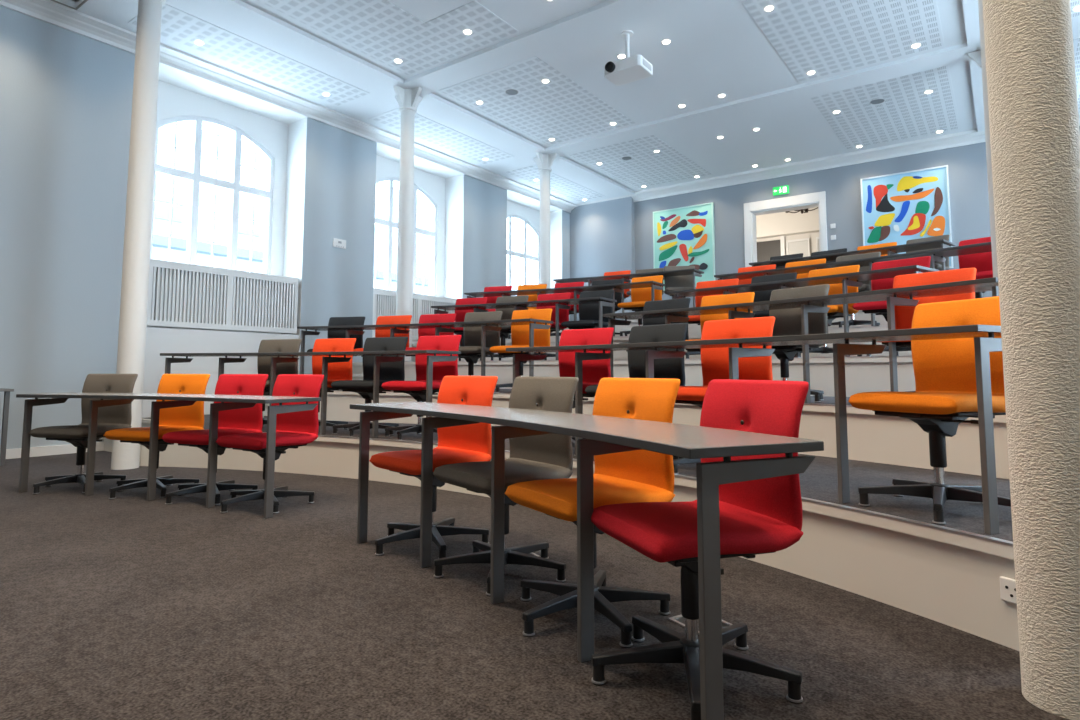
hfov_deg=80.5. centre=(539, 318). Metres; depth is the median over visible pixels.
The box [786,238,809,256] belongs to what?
wall panel
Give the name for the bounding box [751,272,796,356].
swivel chair
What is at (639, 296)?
swivel chair
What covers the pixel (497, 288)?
swivel chair
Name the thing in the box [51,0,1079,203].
ceiling
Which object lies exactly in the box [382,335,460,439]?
swivel chair
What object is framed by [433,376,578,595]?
swivel chair
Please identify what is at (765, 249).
door
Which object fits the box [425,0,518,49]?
ceiling panel
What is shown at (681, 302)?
swivel chair
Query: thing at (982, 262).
swivel chair
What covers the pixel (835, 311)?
swivel chair
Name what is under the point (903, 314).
swivel chair
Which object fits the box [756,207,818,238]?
wall
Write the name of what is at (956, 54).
ceiling beam
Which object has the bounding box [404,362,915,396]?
wall
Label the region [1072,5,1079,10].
recessed light
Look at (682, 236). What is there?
painting
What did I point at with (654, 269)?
swivel chair
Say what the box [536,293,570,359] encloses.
swivel chair
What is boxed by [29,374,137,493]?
swivel chair
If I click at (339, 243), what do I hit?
control panel
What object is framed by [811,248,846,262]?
swivel chair
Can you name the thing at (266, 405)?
wall
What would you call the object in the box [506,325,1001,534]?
curved desk
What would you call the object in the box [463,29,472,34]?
recessed light
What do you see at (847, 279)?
curved desk
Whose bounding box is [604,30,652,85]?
projector
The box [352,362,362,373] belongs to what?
wall
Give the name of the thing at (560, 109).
ceiling panel
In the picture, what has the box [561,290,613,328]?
swivel chair
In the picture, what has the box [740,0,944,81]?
ceiling panel
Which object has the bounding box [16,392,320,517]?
curved desk
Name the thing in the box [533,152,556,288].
column
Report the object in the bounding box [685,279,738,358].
swivel chair
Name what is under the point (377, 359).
curved desk
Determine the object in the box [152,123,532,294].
window panes
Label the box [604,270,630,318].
swivel chair
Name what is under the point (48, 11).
trim
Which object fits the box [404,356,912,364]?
trim
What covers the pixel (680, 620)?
box
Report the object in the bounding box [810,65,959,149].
ceiling panel
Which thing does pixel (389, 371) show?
swivel chair
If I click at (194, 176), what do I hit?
window
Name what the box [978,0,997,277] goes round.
column
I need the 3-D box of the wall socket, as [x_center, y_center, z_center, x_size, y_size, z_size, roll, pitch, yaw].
[1.575,0.906,2.119,0.034,0.076,0.076,2,-5,-24]
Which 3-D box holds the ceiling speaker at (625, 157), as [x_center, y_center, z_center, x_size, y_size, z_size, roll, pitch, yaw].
[1.649,-3.038,12.127,0.210,0.013,0.210,-3,-6,36]
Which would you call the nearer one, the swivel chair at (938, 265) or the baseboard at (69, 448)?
the baseboard at (69, 448)
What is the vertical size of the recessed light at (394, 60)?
0.020 m
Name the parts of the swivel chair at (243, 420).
leg, leg, seat, leg, leg, leg, backrest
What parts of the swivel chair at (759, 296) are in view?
seat, backrest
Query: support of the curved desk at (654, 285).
on the floor
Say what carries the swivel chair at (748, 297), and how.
on the floor at (827, 399)
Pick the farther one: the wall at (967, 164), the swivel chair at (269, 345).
the wall at (967, 164)
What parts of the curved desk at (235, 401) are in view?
leg, leg, leg, leg, leg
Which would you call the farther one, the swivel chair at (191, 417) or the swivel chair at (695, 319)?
the swivel chair at (695, 319)
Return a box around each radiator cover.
[147,259,297,333]
[372,288,456,339]
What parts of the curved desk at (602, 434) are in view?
leg, leg, leg, leg, leg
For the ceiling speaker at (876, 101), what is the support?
attached to the ceiling
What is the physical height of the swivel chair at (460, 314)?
0.887 m
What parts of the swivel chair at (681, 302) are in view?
backrest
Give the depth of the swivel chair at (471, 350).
7.10 m
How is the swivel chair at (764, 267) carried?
on the floor
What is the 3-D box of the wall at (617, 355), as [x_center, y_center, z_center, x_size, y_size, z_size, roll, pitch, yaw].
[3.183,0.543,10.090,6.970,0.340,5.758,-3,-6,36]
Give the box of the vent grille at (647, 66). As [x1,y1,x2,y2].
[643,59,651,70]
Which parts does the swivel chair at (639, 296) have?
seat, backrest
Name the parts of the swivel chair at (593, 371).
backrest, seat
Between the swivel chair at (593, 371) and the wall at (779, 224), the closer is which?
the swivel chair at (593, 371)
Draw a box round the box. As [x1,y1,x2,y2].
[668,614,732,634]
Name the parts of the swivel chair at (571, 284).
backrest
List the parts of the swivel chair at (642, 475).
leg, leg, seat, leg, leg, leg, backrest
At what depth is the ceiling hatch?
6.94 m
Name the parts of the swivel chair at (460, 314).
backrest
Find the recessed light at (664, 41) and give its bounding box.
[661,39,670,43]
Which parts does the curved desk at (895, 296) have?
leg, leg, leg, leg, leg, leg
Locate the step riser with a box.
[139,441,1018,650]
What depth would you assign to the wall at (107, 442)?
7.24 m
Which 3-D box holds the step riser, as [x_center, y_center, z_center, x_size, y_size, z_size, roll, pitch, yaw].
[1.845,1.426,8.172,6.970,0.340,10.305,-3,-6,36]
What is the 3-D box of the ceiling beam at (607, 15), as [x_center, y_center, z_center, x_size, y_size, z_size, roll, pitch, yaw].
[0.825,-3.433,7.191,6.390,0.060,0.440,-3,-6,36]
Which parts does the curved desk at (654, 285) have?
leg, leg, leg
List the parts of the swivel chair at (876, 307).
seat, backrest, leg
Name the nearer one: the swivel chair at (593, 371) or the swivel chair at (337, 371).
the swivel chair at (593, 371)
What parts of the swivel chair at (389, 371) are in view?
leg, leg, seat, leg, leg, backrest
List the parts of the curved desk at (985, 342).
leg, leg, leg, leg, leg, leg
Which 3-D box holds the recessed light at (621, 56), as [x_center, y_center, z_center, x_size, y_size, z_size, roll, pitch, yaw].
[1.048,-3.362,8.201,0.124,0.020,0.124,-3,-6,36]
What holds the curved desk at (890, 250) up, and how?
on the floor
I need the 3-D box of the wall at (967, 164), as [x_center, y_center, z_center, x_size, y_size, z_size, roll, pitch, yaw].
[4.935,-0.689,12.641,11.430,5.300,0.250,-3,-6,36]
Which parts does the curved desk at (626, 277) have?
leg, leg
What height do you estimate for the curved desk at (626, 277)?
0.735 m
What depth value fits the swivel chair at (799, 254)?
9.38 m
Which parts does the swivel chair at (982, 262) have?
backrest, seat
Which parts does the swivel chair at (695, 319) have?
leg, seat, backrest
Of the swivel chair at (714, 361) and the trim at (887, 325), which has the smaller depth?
the swivel chair at (714, 361)
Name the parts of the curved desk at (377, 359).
leg, leg, leg, leg, leg, leg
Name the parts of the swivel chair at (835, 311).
leg, leg, backrest, seat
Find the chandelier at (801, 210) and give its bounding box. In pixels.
[786,207,817,213]
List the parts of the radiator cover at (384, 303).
slat panel, slat panel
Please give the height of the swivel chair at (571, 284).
0.884 m
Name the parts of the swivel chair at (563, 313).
leg, backrest, seat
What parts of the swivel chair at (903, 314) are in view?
seat, backrest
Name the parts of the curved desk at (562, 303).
leg, leg, leg, leg, leg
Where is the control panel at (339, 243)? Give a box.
[333,238,345,248]
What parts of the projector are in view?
ceiling plate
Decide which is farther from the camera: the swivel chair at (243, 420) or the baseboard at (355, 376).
the baseboard at (355, 376)
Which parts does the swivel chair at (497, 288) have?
backrest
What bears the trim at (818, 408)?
attached to the wall at (894, 440)
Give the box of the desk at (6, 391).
[0,388,13,465]
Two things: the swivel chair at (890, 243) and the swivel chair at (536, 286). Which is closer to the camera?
the swivel chair at (890, 243)
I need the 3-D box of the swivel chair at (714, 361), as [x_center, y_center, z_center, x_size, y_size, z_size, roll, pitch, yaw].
[0.995,0.434,3.708,0.605,0.887,0.579,4,-6,-40]
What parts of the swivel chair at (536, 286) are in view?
backrest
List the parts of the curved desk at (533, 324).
leg, leg, leg, leg, leg, leg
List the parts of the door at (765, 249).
frame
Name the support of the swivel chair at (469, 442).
on the floor at (129, 606)
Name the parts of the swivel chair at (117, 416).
leg, leg, seat, leg, leg, backrest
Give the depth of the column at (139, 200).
6.13 m
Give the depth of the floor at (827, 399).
5.06 m
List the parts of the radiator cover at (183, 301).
slat panel, slat panel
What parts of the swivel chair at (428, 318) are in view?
seat, backrest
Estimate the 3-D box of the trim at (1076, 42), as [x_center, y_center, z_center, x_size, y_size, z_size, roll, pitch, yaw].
[7.214,-3.262,8.812,0.750,0.016,2.750,-3,-6,36]
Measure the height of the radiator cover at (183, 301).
0.825 m
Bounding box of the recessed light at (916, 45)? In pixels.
[910,43,920,47]
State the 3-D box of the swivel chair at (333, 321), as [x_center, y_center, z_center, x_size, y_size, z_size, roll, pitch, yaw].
[-2.459,0.409,7.649,0.581,0.884,0.587,-1,-5,14]
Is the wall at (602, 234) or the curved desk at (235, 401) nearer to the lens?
the curved desk at (235, 401)
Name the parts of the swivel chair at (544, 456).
leg, leg, leg, seat, leg, leg, backrest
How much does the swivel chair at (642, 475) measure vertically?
0.887 m
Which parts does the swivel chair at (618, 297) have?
backrest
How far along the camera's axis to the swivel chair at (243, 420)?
4.76 m
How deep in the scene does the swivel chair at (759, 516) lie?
1.90 m
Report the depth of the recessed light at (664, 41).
7.82 m
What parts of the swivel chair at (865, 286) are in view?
leg, backrest, seat, leg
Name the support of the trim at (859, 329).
attached to the wall at (617, 355)
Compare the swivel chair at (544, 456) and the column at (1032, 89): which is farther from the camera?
the swivel chair at (544, 456)
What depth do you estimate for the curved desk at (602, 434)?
2.04 m
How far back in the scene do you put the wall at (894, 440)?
4.01 m
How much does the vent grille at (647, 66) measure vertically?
0.070 m
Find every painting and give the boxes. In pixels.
[653,202,714,290]
[860,165,952,267]
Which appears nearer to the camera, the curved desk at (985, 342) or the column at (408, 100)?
the curved desk at (985, 342)
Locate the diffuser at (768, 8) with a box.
[765,6,772,10]
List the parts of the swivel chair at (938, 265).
seat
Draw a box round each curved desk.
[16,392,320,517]
[160,350,460,437]
[297,318,552,390]
[350,402,823,719]
[431,297,616,359]
[464,281,664,335]
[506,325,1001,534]
[553,269,703,319]
[603,277,998,402]
[668,265,938,356]
[714,242,991,325]
[749,239,955,270]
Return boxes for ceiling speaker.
[505,89,518,94]
[621,156,631,159]
[870,98,884,103]
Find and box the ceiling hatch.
[52,0,87,9]
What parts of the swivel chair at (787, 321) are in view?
backrest, seat, leg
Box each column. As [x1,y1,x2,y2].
[111,0,165,469]
[393,85,421,360]
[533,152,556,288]
[968,50,981,68]
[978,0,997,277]
[982,0,1079,719]
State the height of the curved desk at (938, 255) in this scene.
0.735 m
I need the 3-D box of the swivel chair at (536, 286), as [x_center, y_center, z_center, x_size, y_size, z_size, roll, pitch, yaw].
[-0.200,-0.104,9.835,0.613,0.887,0.587,-2,-5,21]
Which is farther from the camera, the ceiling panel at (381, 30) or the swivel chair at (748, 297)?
the ceiling panel at (381, 30)
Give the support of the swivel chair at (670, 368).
on the floor at (819, 481)
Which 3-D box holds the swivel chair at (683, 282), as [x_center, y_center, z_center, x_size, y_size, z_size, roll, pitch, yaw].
[2.213,-0.426,10.085,0.583,0.884,0.587,-1,-5,7]
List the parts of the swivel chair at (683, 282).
seat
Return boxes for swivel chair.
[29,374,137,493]
[103,374,209,498]
[161,374,267,504]
[216,374,323,513]
[257,339,301,426]
[307,317,364,389]
[312,338,355,432]
[331,337,407,436]
[353,315,411,356]
[369,376,497,557]
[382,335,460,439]
[405,313,455,355]
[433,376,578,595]
[454,297,486,360]
[458,311,501,384]
[480,295,528,360]
[484,286,511,311]
[489,309,551,392]
[504,378,679,647]
[508,284,546,338]
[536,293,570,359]
[550,282,583,335]
[558,328,613,455]
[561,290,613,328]
[585,323,687,458]
[591,379,808,719]
[592,279,622,334]
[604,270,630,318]
[617,275,662,335]
[619,298,690,352]
[626,268,663,294]
[664,266,695,296]
[673,317,774,473]
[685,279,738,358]
[685,292,754,351]
[738,264,775,292]
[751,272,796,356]
[769,284,829,402]
[770,253,802,268]
[785,259,825,278]
[796,265,859,356]
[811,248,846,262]
[831,252,880,327]
[848,296,1010,524]
[852,256,930,355]
[857,242,896,255]
[882,268,975,391]
[906,235,949,270]
[958,237,992,298]
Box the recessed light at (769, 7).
[763,5,774,10]
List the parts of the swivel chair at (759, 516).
leg, leg, leg, seat, leg, backrest, leg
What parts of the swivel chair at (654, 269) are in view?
backrest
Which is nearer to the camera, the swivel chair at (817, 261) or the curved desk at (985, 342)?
the curved desk at (985, 342)
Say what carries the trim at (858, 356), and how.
attached to the wall at (860, 377)
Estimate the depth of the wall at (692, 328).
8.40 m
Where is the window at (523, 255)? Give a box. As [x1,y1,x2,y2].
[506,215,538,295]
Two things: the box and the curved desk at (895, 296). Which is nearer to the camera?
the box
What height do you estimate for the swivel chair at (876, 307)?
0.887 m
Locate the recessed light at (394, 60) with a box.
[393,59,402,62]
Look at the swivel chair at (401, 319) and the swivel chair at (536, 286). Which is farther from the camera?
the swivel chair at (536, 286)
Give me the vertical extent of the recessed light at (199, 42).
0.020 m
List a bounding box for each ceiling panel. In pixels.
[128,4,368,105]
[258,0,469,74]
[369,108,513,163]
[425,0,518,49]
[439,56,634,144]
[505,165,605,201]
[570,135,711,188]
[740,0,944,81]
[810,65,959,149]
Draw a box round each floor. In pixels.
[0,451,1069,719]
[141,414,1012,541]
[494,388,850,404]
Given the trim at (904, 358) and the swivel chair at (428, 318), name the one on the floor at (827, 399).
the swivel chair at (428, 318)
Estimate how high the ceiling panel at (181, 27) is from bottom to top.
0.016 m
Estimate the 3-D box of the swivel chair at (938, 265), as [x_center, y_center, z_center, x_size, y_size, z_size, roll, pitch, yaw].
[4.758,-0.598,7.960,0.581,0.884,0.586,4,-6,-41]
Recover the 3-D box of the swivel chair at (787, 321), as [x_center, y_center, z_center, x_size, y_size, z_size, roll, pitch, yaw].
[1.861,0.182,4.845,0.591,0.887,0.580,3,-6,-32]
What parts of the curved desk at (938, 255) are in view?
leg, leg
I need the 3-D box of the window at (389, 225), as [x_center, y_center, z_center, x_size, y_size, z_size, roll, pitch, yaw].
[-2.578,-1.492,11.850,0.094,2.190,1.750,-3,-6,36]
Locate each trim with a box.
[0,0,577,212]
[315,436,1013,559]
[327,391,1005,422]
[331,390,851,405]
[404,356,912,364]
[405,356,902,361]
[500,325,887,339]
[500,326,887,342]
[576,114,1079,205]
[1070,0,1079,16]
[1073,38,1079,110]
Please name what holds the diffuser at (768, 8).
attached to the recessed light at (769, 7)
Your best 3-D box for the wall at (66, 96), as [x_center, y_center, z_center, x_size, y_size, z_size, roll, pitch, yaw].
[-4.355,-0.999,9.042,0.750,5.300,16.520,-3,-6,36]
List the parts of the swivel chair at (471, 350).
seat, backrest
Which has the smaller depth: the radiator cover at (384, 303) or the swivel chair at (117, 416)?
the swivel chair at (117, 416)
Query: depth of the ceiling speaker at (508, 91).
9.23 m
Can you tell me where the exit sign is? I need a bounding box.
[773,185,788,195]
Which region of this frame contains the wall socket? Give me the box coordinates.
[1000,576,1016,603]
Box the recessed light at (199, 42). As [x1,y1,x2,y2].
[194,40,204,44]
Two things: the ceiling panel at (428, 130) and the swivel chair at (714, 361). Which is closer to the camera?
the swivel chair at (714, 361)
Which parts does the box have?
lid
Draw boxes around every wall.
[0,6,569,448]
[102,437,111,451]
[264,404,268,415]
[318,394,1008,478]
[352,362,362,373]
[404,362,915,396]
[458,332,911,360]
[550,311,887,337]
[570,197,634,320]
[634,126,1079,307]
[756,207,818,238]
[757,232,818,255]
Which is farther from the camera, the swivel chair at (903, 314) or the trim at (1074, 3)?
the trim at (1074, 3)
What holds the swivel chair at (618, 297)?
on the floor
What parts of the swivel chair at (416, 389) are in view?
leg, leg, seat, backrest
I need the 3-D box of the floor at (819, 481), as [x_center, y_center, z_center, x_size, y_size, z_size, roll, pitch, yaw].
[1.222,1.374,8.639,8.520,0.173,10.291,-3,-6,36]
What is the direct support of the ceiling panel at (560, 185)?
attached to the ceiling
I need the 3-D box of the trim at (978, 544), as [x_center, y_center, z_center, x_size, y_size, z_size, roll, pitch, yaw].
[-0.893,0.961,4.431,6.970,0.047,1.042,-3,-6,36]
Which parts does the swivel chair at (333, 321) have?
backrest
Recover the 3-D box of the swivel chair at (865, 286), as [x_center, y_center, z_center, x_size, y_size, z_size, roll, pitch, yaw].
[3.502,-0.315,7.220,0.581,0.887,0.592,-4,-6,39]
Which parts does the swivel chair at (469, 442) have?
leg, leg, seat, leg, leg, leg, backrest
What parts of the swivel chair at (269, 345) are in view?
seat, backrest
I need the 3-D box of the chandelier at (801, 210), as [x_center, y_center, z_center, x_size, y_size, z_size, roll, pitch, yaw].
[5.727,-2.677,13.952,0.772,0.820,0.742,-3,-6,36]
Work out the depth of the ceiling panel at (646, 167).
12.38 m
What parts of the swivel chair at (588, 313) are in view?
seat, backrest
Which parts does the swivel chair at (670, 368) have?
seat, backrest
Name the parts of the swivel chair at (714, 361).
leg, seat, backrest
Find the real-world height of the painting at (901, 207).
1.790 m
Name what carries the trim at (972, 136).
attached to the wall at (967, 164)
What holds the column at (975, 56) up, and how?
on the floor
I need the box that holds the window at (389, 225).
[374,177,436,295]
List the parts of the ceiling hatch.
hatch lid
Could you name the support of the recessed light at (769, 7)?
in the ceiling
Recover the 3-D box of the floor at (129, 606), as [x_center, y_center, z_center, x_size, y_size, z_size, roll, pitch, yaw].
[-0.023,1.444,5.628,11.030,0.120,16.640,-3,-6,36]
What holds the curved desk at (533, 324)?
on the floor at (827, 399)
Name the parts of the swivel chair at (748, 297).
backrest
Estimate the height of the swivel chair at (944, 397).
0.887 m
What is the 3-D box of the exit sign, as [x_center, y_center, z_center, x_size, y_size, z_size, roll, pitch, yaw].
[4.793,-2.541,12.706,0.300,0.160,0.062,-3,-6,36]
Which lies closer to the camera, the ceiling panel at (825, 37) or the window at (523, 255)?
the ceiling panel at (825, 37)
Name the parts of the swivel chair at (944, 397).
leg, leg, seat, leg, backrest, lever, leg, leg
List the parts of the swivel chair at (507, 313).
leg, backrest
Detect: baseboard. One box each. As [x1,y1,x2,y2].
[6,442,103,458]
[352,374,362,379]
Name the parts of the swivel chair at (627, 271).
backrest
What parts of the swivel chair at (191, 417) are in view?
leg, leg, seat, leg, leg, backrest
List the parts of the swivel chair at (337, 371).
leg, seat, leg, backrest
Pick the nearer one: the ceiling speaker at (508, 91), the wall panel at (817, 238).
the ceiling speaker at (508, 91)
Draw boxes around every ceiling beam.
[404,0,689,93]
[545,43,968,156]
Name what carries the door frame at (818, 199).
in the wall at (967, 164)
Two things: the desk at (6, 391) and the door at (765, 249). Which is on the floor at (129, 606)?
the desk at (6, 391)
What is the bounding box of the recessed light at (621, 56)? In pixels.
[617,53,625,58]
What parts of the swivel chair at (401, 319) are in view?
backrest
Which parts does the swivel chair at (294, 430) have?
leg, leg, seat, leg, leg, leg, backrest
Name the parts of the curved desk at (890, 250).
leg, leg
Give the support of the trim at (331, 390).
attached to the wall at (894, 440)
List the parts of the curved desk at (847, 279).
leg, leg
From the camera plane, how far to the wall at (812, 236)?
16.36 m
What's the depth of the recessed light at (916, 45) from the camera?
7.90 m
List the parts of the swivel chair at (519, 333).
leg, seat, backrest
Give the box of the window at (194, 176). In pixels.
[150,116,273,273]
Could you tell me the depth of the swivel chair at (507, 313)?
8.57 m
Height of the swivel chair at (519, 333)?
0.884 m
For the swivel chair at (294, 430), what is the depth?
4.44 m
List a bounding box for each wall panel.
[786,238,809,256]
[816,237,819,251]
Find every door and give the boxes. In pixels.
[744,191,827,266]
[757,236,784,261]
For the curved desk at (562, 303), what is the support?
on the floor

